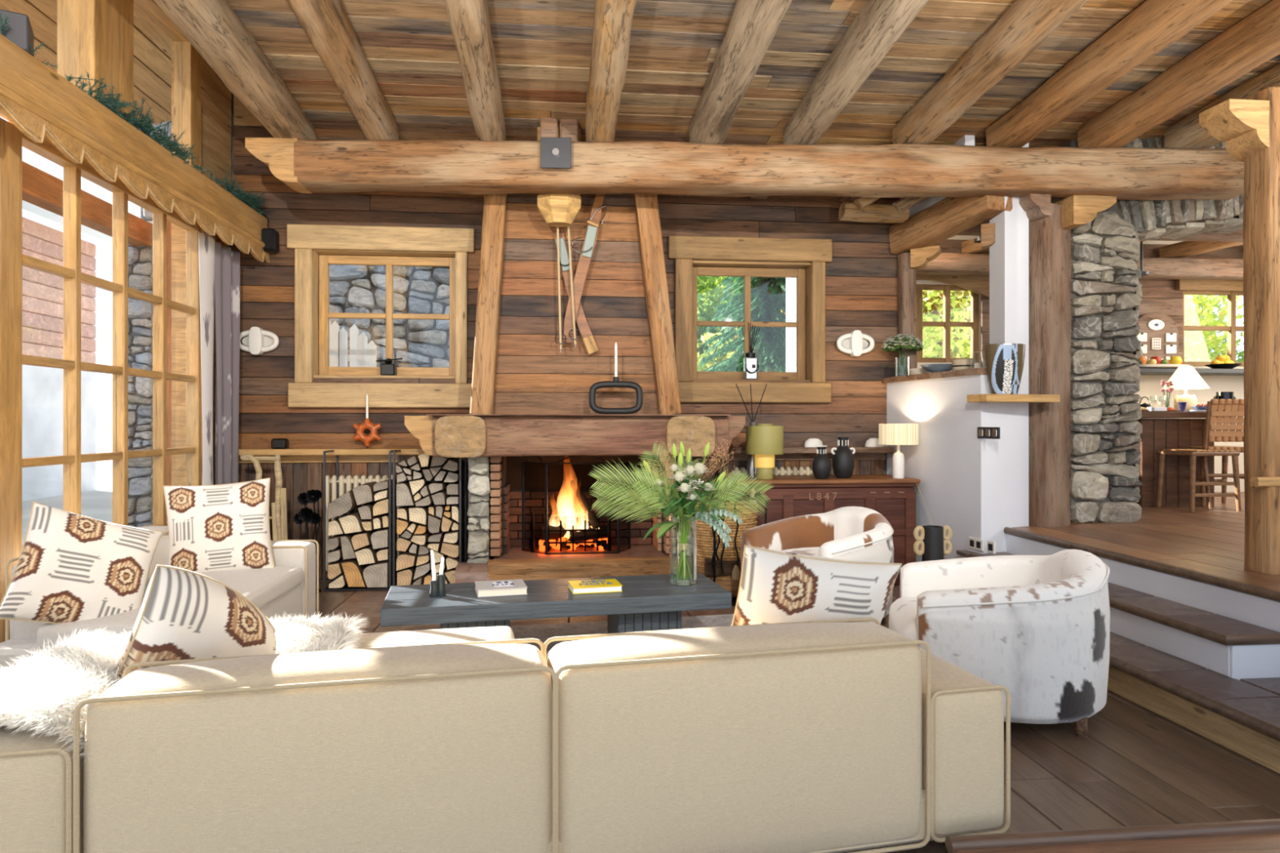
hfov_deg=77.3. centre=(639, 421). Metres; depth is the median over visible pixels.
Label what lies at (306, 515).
stand
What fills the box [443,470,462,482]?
log
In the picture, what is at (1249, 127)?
timber post
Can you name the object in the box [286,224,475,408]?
window
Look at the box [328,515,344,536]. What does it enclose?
log
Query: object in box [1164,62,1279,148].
joist
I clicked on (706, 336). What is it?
bush
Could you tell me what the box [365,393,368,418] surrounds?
candle
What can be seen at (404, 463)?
log
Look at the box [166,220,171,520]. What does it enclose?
post
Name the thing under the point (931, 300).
bush
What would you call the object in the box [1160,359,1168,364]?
vegetable
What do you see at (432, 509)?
log
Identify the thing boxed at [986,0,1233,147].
joist
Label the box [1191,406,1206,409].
bowl
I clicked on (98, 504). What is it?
ground
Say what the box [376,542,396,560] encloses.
log
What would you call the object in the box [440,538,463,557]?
log
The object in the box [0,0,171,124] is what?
wall panel
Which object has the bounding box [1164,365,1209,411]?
table lamp
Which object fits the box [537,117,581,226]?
post
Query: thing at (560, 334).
basket
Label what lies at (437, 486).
log
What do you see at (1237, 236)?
timber beam
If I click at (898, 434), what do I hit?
table lamp
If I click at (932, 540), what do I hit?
planter
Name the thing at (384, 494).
log
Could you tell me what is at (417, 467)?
log
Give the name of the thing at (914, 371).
bowl
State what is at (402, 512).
log
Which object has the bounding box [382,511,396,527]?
log
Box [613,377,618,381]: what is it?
socket
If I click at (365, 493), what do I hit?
log
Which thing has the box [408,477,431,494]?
log
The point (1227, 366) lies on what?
fruit bowl
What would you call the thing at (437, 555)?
log
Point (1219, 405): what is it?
dining chair
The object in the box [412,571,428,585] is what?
log
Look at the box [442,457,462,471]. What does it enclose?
log
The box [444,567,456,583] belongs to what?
log
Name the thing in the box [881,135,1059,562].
wall
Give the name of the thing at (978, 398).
shelf
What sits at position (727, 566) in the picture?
log
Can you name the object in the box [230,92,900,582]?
wall
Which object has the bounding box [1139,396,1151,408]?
teapot
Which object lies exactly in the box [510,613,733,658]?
rug
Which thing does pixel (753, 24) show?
joist
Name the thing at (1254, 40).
joist
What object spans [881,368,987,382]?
countertop
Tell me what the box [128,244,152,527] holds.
stone column
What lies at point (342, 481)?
radiator
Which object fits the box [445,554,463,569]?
log
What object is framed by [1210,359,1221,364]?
lemon
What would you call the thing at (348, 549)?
log
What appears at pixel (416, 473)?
log
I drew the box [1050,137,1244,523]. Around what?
stone wall
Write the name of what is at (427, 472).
log
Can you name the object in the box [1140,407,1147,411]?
dish
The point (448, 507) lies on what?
log
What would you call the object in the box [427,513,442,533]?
log
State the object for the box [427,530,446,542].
log
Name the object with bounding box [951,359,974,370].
bowl
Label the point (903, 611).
seat cushion
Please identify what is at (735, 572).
stand
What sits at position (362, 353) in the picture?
picket fence
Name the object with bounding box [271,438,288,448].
speaker box
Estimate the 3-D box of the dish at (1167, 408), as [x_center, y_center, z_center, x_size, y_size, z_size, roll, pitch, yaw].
[5.050,-0.118,7.640,0.120,0.045,0.100,0,0,-6]
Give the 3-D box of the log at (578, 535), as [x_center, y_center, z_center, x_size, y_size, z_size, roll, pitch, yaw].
[-0.423,0.940,6.710,0.348,0.128,0.107,0,0,-26]
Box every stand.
[293,489,322,593]
[710,492,767,605]
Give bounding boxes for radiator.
[325,475,459,571]
[732,466,834,475]
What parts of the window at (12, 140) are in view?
post, post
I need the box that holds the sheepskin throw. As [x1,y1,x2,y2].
[0,611,368,764]
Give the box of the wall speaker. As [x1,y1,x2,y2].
[261,212,279,253]
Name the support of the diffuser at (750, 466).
on the chest
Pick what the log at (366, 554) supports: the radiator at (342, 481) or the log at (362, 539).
the log at (362, 539)
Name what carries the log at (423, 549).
on the log at (421, 558)
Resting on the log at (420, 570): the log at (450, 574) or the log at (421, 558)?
the log at (421, 558)
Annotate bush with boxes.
[697,275,731,364]
[697,275,737,362]
[697,275,786,368]
[697,331,737,371]
[716,290,952,372]
[922,290,970,358]
[922,290,970,358]
[961,293,1244,361]
[1184,296,1244,362]
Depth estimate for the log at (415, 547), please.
6.42 m
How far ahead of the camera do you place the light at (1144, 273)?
8.24 m
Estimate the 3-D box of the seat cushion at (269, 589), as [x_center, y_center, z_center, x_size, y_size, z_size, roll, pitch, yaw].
[-2.362,0.950,4.226,0.700,0.180,1.430,0,0,-6]
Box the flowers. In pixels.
[1160,380,1174,407]
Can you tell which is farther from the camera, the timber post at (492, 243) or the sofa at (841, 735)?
the timber post at (492, 243)
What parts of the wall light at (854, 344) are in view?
plate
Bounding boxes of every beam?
[22,160,152,247]
[244,137,1244,200]
[888,195,1012,376]
[915,252,1243,279]
[957,220,1243,242]
[961,236,989,253]
[1159,240,1243,257]
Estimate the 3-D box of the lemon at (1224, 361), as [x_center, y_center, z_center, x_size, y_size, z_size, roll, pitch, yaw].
[6.470,-0.644,8.838,0.096,0.088,0.094,0,0,-6]
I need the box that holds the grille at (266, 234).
[261,229,272,248]
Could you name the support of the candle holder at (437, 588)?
on the coffee table at (650, 602)
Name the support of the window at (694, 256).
in the wall at (861, 286)
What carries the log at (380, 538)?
on the log at (383, 554)
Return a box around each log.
[327,489,361,519]
[327,533,345,551]
[327,546,342,562]
[327,557,345,579]
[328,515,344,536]
[328,573,347,587]
[338,511,365,533]
[340,532,359,559]
[341,558,369,586]
[351,528,377,550]
[352,481,381,506]
[354,543,382,564]
[357,502,378,519]
[361,516,376,530]
[363,555,396,587]
[370,524,396,549]
[373,478,396,491]
[373,486,395,501]
[373,494,396,515]
[373,513,387,528]
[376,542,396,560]
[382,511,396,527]
[395,464,408,472]
[396,471,410,482]
[396,480,420,506]
[396,506,411,519]
[396,517,413,534]
[396,534,413,551]
[396,548,418,570]
[396,564,417,585]
[398,459,408,466]
[400,529,415,538]
[403,466,414,475]
[406,474,413,479]
[407,455,420,466]
[407,521,420,533]
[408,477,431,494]
[408,504,431,524]
[408,542,419,553]
[410,462,426,470]
[410,529,432,545]
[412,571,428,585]
[413,469,424,479]
[413,491,423,501]
[413,524,428,533]
[413,559,431,579]
[414,492,435,506]
[416,551,431,565]
[417,453,432,466]
[417,541,430,555]
[420,482,432,496]
[422,466,435,480]
[423,569,436,584]
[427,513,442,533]
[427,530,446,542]
[427,537,444,551]
[428,480,448,493]
[428,503,438,515]
[429,548,448,563]
[430,457,453,466]
[430,465,444,476]
[431,488,450,505]
[434,469,450,480]
[435,503,448,518]
[435,558,446,573]
[435,566,447,578]
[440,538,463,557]
[441,515,455,531]
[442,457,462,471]
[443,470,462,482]
[443,526,462,542]
[444,504,453,510]
[444,508,452,517]
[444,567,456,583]
[444,576,449,583]
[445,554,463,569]
[446,480,463,494]
[446,493,463,504]
[451,502,463,522]
[451,519,463,530]
[540,524,584,540]
[547,515,599,527]
[568,524,608,541]
[570,478,600,528]
[703,558,741,577]
[711,578,740,597]
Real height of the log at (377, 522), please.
0.089 m
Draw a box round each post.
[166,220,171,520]
[469,193,506,414]
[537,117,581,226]
[633,194,681,414]
[1018,194,1116,527]
[1199,87,1279,574]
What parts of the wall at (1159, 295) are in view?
plaster panel, plaster panel, plaster panel, plaster panel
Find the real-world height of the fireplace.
1.422 m
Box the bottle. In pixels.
[746,422,756,477]
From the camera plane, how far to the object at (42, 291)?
14.97 m
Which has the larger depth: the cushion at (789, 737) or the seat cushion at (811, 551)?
the seat cushion at (811, 551)
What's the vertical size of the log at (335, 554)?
0.100 m
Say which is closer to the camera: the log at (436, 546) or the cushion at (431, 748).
the cushion at (431, 748)
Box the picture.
[492,581,513,586]
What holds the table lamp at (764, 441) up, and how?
on the chest
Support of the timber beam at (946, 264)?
attached to the wall at (1159, 295)
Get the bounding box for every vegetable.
[1139,355,1147,364]
[1148,359,1156,364]
[1149,355,1161,364]
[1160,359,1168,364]
[1169,355,1182,364]
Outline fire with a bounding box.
[551,477,587,537]
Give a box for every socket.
[429,579,438,597]
[436,573,446,596]
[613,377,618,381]
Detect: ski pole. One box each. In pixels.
[555,226,566,350]
[567,226,580,347]
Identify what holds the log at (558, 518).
on the log at (553, 535)
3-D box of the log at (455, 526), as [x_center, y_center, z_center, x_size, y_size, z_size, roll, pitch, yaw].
[-1.514,0.846,6.644,0.057,0.068,0.340,0,0,-6]
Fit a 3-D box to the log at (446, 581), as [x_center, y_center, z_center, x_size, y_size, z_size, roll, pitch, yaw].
[-1.614,1.292,6.607,0.102,0.067,0.340,0,0,-6]
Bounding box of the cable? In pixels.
[915,483,946,559]
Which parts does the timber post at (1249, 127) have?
post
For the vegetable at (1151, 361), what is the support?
on the platter at (1141, 366)
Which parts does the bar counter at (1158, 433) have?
panel, panel, panel, panel, panel, panel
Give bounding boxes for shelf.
[967,394,1059,403]
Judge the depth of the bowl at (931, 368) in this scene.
6.54 m
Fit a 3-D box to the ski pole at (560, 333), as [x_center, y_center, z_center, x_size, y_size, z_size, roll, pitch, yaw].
[-0.622,-1.168,6.259,0.091,1.256,0.047,0,0,-6]
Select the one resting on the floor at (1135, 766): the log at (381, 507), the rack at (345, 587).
the rack at (345, 587)
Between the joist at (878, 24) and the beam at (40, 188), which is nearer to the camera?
the joist at (878, 24)
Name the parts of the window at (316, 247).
sill, sash rail, sash rail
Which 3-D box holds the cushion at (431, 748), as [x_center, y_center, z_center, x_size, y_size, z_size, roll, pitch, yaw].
[-0.825,0.980,2.190,1.165,0.685,0.350,0,0,-13]
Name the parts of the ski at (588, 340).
binding plate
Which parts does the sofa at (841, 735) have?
armrest, armrest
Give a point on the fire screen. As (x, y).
(530, 456)
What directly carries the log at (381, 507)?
in the rack at (345, 587)
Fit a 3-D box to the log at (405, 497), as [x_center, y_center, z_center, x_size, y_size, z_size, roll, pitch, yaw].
[-1.901,0.587,6.583,0.140,0.186,0.340,0,0,-6]
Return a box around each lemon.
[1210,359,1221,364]
[1215,354,1226,361]
[1223,354,1230,360]
[1223,360,1231,364]
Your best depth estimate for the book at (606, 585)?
4.55 m
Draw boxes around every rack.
[323,449,400,591]
[392,449,466,586]
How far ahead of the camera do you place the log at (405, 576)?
6.43 m
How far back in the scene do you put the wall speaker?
6.58 m
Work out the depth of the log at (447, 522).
6.46 m
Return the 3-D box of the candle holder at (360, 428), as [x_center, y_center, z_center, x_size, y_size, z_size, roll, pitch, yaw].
[-2.280,0.087,6.686,0.230,0.230,0.064,0,0,-6]
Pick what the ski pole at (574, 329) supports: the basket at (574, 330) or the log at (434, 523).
the basket at (574, 330)
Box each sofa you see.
[0,525,318,671]
[0,617,1010,852]
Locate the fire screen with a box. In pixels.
[521,455,631,555]
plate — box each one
[977,426,999,439]
[1186,409,1206,411]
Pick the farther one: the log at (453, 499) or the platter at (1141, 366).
the platter at (1141, 366)
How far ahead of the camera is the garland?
4.77 m
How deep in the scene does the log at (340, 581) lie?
6.38 m
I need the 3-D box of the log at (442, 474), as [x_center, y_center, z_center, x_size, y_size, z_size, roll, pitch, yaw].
[-1.625,0.436,6.615,0.096,0.083,0.340,0,0,-6]
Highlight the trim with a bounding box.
[0,33,270,262]
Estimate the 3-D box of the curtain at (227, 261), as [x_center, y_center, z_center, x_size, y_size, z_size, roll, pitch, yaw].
[-3.255,-0.020,6.297,0.092,2.700,0.427,0,0,-6]
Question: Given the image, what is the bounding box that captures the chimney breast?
[482,193,671,414]
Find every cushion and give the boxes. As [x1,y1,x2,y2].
[0,501,162,623]
[9,563,47,639]
[36,565,302,649]
[83,644,552,852]
[112,564,276,682]
[138,525,168,584]
[163,477,275,572]
[354,626,516,648]
[546,622,921,852]
[730,544,902,626]
[779,546,820,556]
[888,596,916,640]
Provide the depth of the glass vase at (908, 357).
6.98 m
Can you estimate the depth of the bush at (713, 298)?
14.32 m
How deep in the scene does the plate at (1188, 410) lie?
7.50 m
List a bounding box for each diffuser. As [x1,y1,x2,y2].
[735,383,766,477]
[743,321,759,379]
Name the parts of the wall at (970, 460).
socket plate, socket plate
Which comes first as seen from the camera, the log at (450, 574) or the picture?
the picture
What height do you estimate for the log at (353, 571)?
0.205 m
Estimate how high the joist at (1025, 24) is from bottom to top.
0.646 m
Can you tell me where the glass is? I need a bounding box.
[1177,402,1186,411]
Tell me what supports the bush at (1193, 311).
on the ground
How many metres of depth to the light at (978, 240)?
8.27 m
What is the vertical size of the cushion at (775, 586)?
0.600 m
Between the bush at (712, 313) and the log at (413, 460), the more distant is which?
the bush at (712, 313)
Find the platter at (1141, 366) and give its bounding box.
[1137,364,1191,368]
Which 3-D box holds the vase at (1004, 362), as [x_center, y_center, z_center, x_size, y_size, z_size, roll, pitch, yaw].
[2.670,-0.381,5.855,0.297,0.365,0.201,0,0,-6]
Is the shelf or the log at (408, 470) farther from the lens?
the log at (408, 470)
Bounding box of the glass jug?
[969,351,985,368]
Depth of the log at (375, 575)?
6.38 m
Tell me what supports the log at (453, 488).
on the log at (453, 499)
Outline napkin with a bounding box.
[1146,407,1166,410]
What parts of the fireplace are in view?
fire grate, rail, rail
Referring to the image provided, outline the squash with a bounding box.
[1135,358,1148,368]
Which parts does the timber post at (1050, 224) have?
post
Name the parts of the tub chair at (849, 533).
leg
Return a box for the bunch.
[880,333,924,373]
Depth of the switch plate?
5.79 m
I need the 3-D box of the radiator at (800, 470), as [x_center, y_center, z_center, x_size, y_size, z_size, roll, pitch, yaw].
[1.285,0.825,7.103,0.938,0.850,0.090,0,0,-6]
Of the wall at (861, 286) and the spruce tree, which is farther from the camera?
the spruce tree
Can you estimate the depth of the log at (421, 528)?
6.43 m
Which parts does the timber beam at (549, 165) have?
metal plate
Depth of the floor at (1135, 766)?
3.09 m
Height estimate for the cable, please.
0.762 m
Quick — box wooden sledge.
[240,453,288,540]
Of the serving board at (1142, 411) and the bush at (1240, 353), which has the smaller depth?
the serving board at (1142, 411)
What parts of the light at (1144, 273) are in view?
stem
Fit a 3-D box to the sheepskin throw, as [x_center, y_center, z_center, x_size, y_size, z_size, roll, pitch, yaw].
[-1.591,0.843,2.681,1.217,0.367,1.682,0,0,-13]
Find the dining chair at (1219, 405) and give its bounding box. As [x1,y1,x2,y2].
[1186,399,1244,510]
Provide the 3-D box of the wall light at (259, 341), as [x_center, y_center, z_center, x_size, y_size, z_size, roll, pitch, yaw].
[-3.187,-0.671,6.656,0.352,0.230,0.090,0,0,-6]
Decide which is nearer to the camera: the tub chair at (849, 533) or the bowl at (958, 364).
the tub chair at (849, 533)
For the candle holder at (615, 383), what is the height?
0.292 m
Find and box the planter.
[913,524,952,561]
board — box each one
[1137,312,1177,364]
[1142,410,1183,411]
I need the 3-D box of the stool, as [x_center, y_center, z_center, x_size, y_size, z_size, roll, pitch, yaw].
[5.070,0.525,7.271,0.484,0.542,0.432,0,0,-6]
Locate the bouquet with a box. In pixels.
[588,439,773,580]
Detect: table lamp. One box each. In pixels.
[746,423,783,479]
[878,423,918,478]
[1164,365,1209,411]
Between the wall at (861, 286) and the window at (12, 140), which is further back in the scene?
the wall at (861, 286)
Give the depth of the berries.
7.68 m
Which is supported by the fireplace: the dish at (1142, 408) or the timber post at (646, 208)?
the timber post at (646, 208)
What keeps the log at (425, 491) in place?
on the log at (427, 500)
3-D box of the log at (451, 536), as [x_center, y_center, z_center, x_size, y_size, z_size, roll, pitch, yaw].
[-1.545,0.935,6.611,0.118,0.089,0.340,0,0,-6]
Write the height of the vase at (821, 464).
0.260 m
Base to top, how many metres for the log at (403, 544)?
0.114 m
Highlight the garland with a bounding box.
[0,12,266,215]
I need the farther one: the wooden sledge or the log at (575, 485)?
the log at (575, 485)
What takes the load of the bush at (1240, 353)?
on the ground
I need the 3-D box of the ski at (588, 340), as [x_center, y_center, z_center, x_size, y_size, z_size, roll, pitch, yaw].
[-0.540,-1.198,6.361,0.427,1.325,0.077,0,0,-6]
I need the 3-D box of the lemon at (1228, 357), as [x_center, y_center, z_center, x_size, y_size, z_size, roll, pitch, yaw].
[6.478,-0.700,8.859,0.096,0.088,0.094,0,0,-6]
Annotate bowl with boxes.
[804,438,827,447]
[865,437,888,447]
[909,368,930,374]
[920,363,952,373]
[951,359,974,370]
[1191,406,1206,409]
[1204,363,1241,368]
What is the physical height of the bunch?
0.350 m
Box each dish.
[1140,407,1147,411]
[1166,407,1175,410]
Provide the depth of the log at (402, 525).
6.43 m
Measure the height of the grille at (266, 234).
0.160 m
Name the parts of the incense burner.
knob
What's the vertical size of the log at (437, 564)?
0.094 m
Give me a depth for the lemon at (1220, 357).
8.80 m
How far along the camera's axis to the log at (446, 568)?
6.53 m
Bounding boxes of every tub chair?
[739,506,893,624]
[888,549,1110,737]
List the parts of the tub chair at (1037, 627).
leg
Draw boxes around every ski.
[551,226,599,355]
[563,194,606,342]
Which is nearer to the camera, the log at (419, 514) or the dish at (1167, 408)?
the log at (419, 514)
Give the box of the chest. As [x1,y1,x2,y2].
[723,474,920,584]
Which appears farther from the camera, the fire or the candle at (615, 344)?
the fire
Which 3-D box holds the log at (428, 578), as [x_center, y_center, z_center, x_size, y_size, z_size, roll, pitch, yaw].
[-1.718,1.277,6.599,0.075,0.087,0.340,0,0,-6]
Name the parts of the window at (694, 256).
sash rail, sash rail, sill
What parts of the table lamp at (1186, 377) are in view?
lamp shade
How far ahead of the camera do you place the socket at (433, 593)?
4.42 m
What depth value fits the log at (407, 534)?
6.42 m
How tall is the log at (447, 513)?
0.048 m
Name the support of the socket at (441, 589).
attached to the candle holder at (437, 588)
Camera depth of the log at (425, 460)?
6.42 m
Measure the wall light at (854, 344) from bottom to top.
0.230 m
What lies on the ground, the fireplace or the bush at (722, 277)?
the bush at (722, 277)
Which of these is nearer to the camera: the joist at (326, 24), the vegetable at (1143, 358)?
the joist at (326, 24)
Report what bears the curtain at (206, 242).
hanging from the window at (12, 140)
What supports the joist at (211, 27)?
attached to the ceiling
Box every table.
[380,573,731,633]
[945,817,1279,852]
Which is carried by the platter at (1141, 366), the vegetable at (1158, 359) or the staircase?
the vegetable at (1158, 359)
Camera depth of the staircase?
3.67 m
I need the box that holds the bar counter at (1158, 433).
[1133,411,1230,506]
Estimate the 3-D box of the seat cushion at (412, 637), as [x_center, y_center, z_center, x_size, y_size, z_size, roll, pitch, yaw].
[-0.993,1.040,2.941,1.130,0.280,1.260,0,0,-13]
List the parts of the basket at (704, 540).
handle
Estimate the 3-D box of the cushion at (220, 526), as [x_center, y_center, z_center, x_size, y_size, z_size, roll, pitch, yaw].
[-2.506,0.640,4.771,0.605,0.587,0.244,0,0,-24]
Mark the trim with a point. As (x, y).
(41, 103)
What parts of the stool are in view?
leg, leg, seat frame, leg, leg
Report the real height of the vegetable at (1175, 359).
0.112 m
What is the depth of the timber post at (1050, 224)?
6.07 m
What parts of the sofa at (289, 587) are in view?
armrest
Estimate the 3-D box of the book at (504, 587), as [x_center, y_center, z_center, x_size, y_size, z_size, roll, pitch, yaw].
[-0.795,0.947,4.566,0.275,0.044,0.250,0,0,-15]
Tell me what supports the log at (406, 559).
on the log at (405, 576)
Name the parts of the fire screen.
panel frame, handle, panel frame, handle, panel frame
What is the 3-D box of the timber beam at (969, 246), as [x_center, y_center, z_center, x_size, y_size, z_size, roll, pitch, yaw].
[4.040,-1.930,7.841,0.175,0.282,1.980,0,0,-30]
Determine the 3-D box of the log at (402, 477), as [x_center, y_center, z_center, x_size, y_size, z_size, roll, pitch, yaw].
[-1.932,0.447,6.593,0.077,0.078,0.340,0,0,-6]
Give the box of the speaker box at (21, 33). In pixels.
[0,8,34,56]
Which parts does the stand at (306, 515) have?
stem, stem, stem, stem, stem, stem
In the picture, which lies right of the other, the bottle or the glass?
the glass
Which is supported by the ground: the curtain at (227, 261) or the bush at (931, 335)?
the bush at (931, 335)
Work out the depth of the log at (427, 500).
6.41 m
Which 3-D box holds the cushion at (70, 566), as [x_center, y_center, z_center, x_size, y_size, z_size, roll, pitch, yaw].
[-2.561,0.690,3.694,0.690,0.651,0.308,0,0,-44]
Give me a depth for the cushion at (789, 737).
2.29 m
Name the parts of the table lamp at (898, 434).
lamp shade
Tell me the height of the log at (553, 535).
0.138 m
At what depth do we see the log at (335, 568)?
6.37 m
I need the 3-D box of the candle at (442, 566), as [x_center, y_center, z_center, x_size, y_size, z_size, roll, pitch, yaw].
[-1.105,0.802,4.461,0.029,0.119,0.021,0,0,-6]
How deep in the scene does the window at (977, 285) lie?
8.82 m
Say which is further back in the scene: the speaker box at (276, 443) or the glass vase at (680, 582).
the speaker box at (276, 443)
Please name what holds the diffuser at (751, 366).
on the window at (694, 256)
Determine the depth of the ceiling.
5.13 m
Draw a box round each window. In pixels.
[0,117,210,643]
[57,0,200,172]
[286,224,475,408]
[667,235,832,402]
[915,274,989,363]
[1175,279,1244,366]
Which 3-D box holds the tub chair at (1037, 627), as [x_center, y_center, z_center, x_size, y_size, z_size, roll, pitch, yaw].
[1.684,0.977,3.795,0.945,0.752,0.889,0,0,12]
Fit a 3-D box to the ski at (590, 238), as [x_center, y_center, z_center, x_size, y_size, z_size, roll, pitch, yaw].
[-0.434,-1.243,6.331,0.340,1.236,0.078,0,0,-6]
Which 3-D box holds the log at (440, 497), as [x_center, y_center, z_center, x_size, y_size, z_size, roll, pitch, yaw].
[-1.641,0.620,6.604,0.111,0.102,0.340,0,0,-6]
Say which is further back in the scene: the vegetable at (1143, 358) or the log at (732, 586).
the vegetable at (1143, 358)
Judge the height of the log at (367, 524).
0.072 m
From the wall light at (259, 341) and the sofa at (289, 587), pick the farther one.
the wall light at (259, 341)
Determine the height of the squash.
0.135 m
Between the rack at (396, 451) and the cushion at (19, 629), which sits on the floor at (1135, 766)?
the rack at (396, 451)
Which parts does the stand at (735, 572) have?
post, hanging rail, post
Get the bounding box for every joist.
[153,0,315,139]
[286,0,399,140]
[444,0,506,141]
[585,0,636,142]
[688,0,792,143]
[783,0,928,144]
[892,0,1089,144]
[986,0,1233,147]
[1077,0,1279,147]
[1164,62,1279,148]
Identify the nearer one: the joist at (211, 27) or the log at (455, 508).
the joist at (211, 27)
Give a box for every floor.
[315,581,1279,852]
[1003,491,1279,631]
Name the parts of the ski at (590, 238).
binding plate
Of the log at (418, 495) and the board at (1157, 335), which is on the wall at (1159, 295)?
the board at (1157, 335)
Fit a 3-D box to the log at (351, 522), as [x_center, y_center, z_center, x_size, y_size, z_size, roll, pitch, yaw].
[-2.321,0.817,6.525,0.182,0.152,0.340,0,0,-6]
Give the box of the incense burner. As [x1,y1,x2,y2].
[375,358,402,375]
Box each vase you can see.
[669,515,697,586]
[812,447,831,479]
[831,436,855,478]
[895,356,909,376]
[984,343,1025,394]
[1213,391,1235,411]
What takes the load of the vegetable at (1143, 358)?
on the platter at (1141, 366)
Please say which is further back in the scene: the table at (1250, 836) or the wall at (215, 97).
the wall at (215, 97)
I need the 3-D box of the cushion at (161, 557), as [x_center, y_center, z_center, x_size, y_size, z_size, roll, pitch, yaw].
[-2.848,0.890,4.464,0.310,0.560,0.910,0,0,-6]
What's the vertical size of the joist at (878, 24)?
0.657 m
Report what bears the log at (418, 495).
on the log at (427, 500)
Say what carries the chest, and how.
on the floor at (1135, 766)
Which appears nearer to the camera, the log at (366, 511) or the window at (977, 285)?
the log at (366, 511)
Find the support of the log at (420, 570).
on the log at (420, 580)
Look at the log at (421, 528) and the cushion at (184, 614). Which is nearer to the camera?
the cushion at (184, 614)
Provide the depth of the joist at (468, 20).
4.68 m
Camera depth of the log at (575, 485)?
6.69 m
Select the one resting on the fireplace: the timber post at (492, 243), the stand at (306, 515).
the timber post at (492, 243)
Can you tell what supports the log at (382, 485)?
on the log at (384, 494)
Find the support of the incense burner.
on the window at (316, 247)
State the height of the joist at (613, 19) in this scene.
0.662 m
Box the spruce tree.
[699,276,786,372]
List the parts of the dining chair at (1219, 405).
leg, cross rail, leg, cross rail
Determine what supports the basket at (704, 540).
on the floor at (1135, 766)
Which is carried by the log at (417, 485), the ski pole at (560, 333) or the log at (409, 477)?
the log at (409, 477)
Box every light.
[240,326,279,355]
[836,330,875,356]
[973,235,981,243]
[1140,241,1149,275]
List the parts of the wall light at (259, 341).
plate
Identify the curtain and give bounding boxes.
[198,231,214,485]
[214,241,239,484]
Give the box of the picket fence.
[329,320,377,367]
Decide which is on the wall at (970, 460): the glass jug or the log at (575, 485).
the glass jug
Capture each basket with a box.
[555,333,566,344]
[568,328,580,339]
[689,488,758,598]
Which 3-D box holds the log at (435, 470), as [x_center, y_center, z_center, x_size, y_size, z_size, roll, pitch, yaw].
[-1.660,0.405,6.604,0.096,0.079,0.340,0,0,-6]
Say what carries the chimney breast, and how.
on the fireplace
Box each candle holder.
[352,418,381,445]
[429,573,446,597]
[589,377,643,414]
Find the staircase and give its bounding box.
[955,550,1279,773]
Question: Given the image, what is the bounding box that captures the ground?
[22,441,112,545]
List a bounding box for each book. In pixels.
[475,578,527,597]
[568,578,622,594]
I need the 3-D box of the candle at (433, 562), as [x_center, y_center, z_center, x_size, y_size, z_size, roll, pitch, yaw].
[-1.146,0.796,4.443,0.030,0.188,0.021,0,0,-6]
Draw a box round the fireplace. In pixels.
[404,413,745,582]
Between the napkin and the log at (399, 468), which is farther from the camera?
the napkin
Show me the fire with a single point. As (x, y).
(566, 506)
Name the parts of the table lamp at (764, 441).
lamp shade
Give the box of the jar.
[743,357,757,379]
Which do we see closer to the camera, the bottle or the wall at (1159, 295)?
the bottle
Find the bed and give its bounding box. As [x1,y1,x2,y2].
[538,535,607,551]
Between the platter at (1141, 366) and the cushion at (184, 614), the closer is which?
the cushion at (184, 614)
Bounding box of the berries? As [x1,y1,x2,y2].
[1195,404,1207,406]
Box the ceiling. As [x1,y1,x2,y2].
[226,0,1279,201]
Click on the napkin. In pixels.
(1148, 408)
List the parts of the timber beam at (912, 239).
post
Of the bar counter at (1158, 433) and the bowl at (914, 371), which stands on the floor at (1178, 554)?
the bar counter at (1158, 433)
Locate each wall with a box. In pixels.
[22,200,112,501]
[140,120,449,368]
[171,40,231,485]
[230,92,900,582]
[786,235,1244,492]
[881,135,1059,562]
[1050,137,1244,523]
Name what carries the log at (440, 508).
on the log at (434, 523)
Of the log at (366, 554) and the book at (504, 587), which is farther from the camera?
the log at (366, 554)
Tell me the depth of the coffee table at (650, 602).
4.43 m
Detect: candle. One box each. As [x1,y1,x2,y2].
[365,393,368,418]
[431,547,435,580]
[439,556,444,574]
[614,339,617,377]
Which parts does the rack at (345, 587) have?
rail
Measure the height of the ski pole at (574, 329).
1.220 m
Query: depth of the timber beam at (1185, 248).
8.62 m
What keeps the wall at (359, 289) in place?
on the ground
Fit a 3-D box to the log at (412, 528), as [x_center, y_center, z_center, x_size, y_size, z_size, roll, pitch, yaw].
[-1.850,0.855,6.574,0.071,0.077,0.340,0,0,-6]
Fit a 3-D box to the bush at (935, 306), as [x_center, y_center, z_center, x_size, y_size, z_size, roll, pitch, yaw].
[4.838,-1.757,13.565,4.455,4.321,4.109,0,0,18]
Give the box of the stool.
[1156,448,1241,511]
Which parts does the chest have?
lid moulding, lid, rail, rail, rail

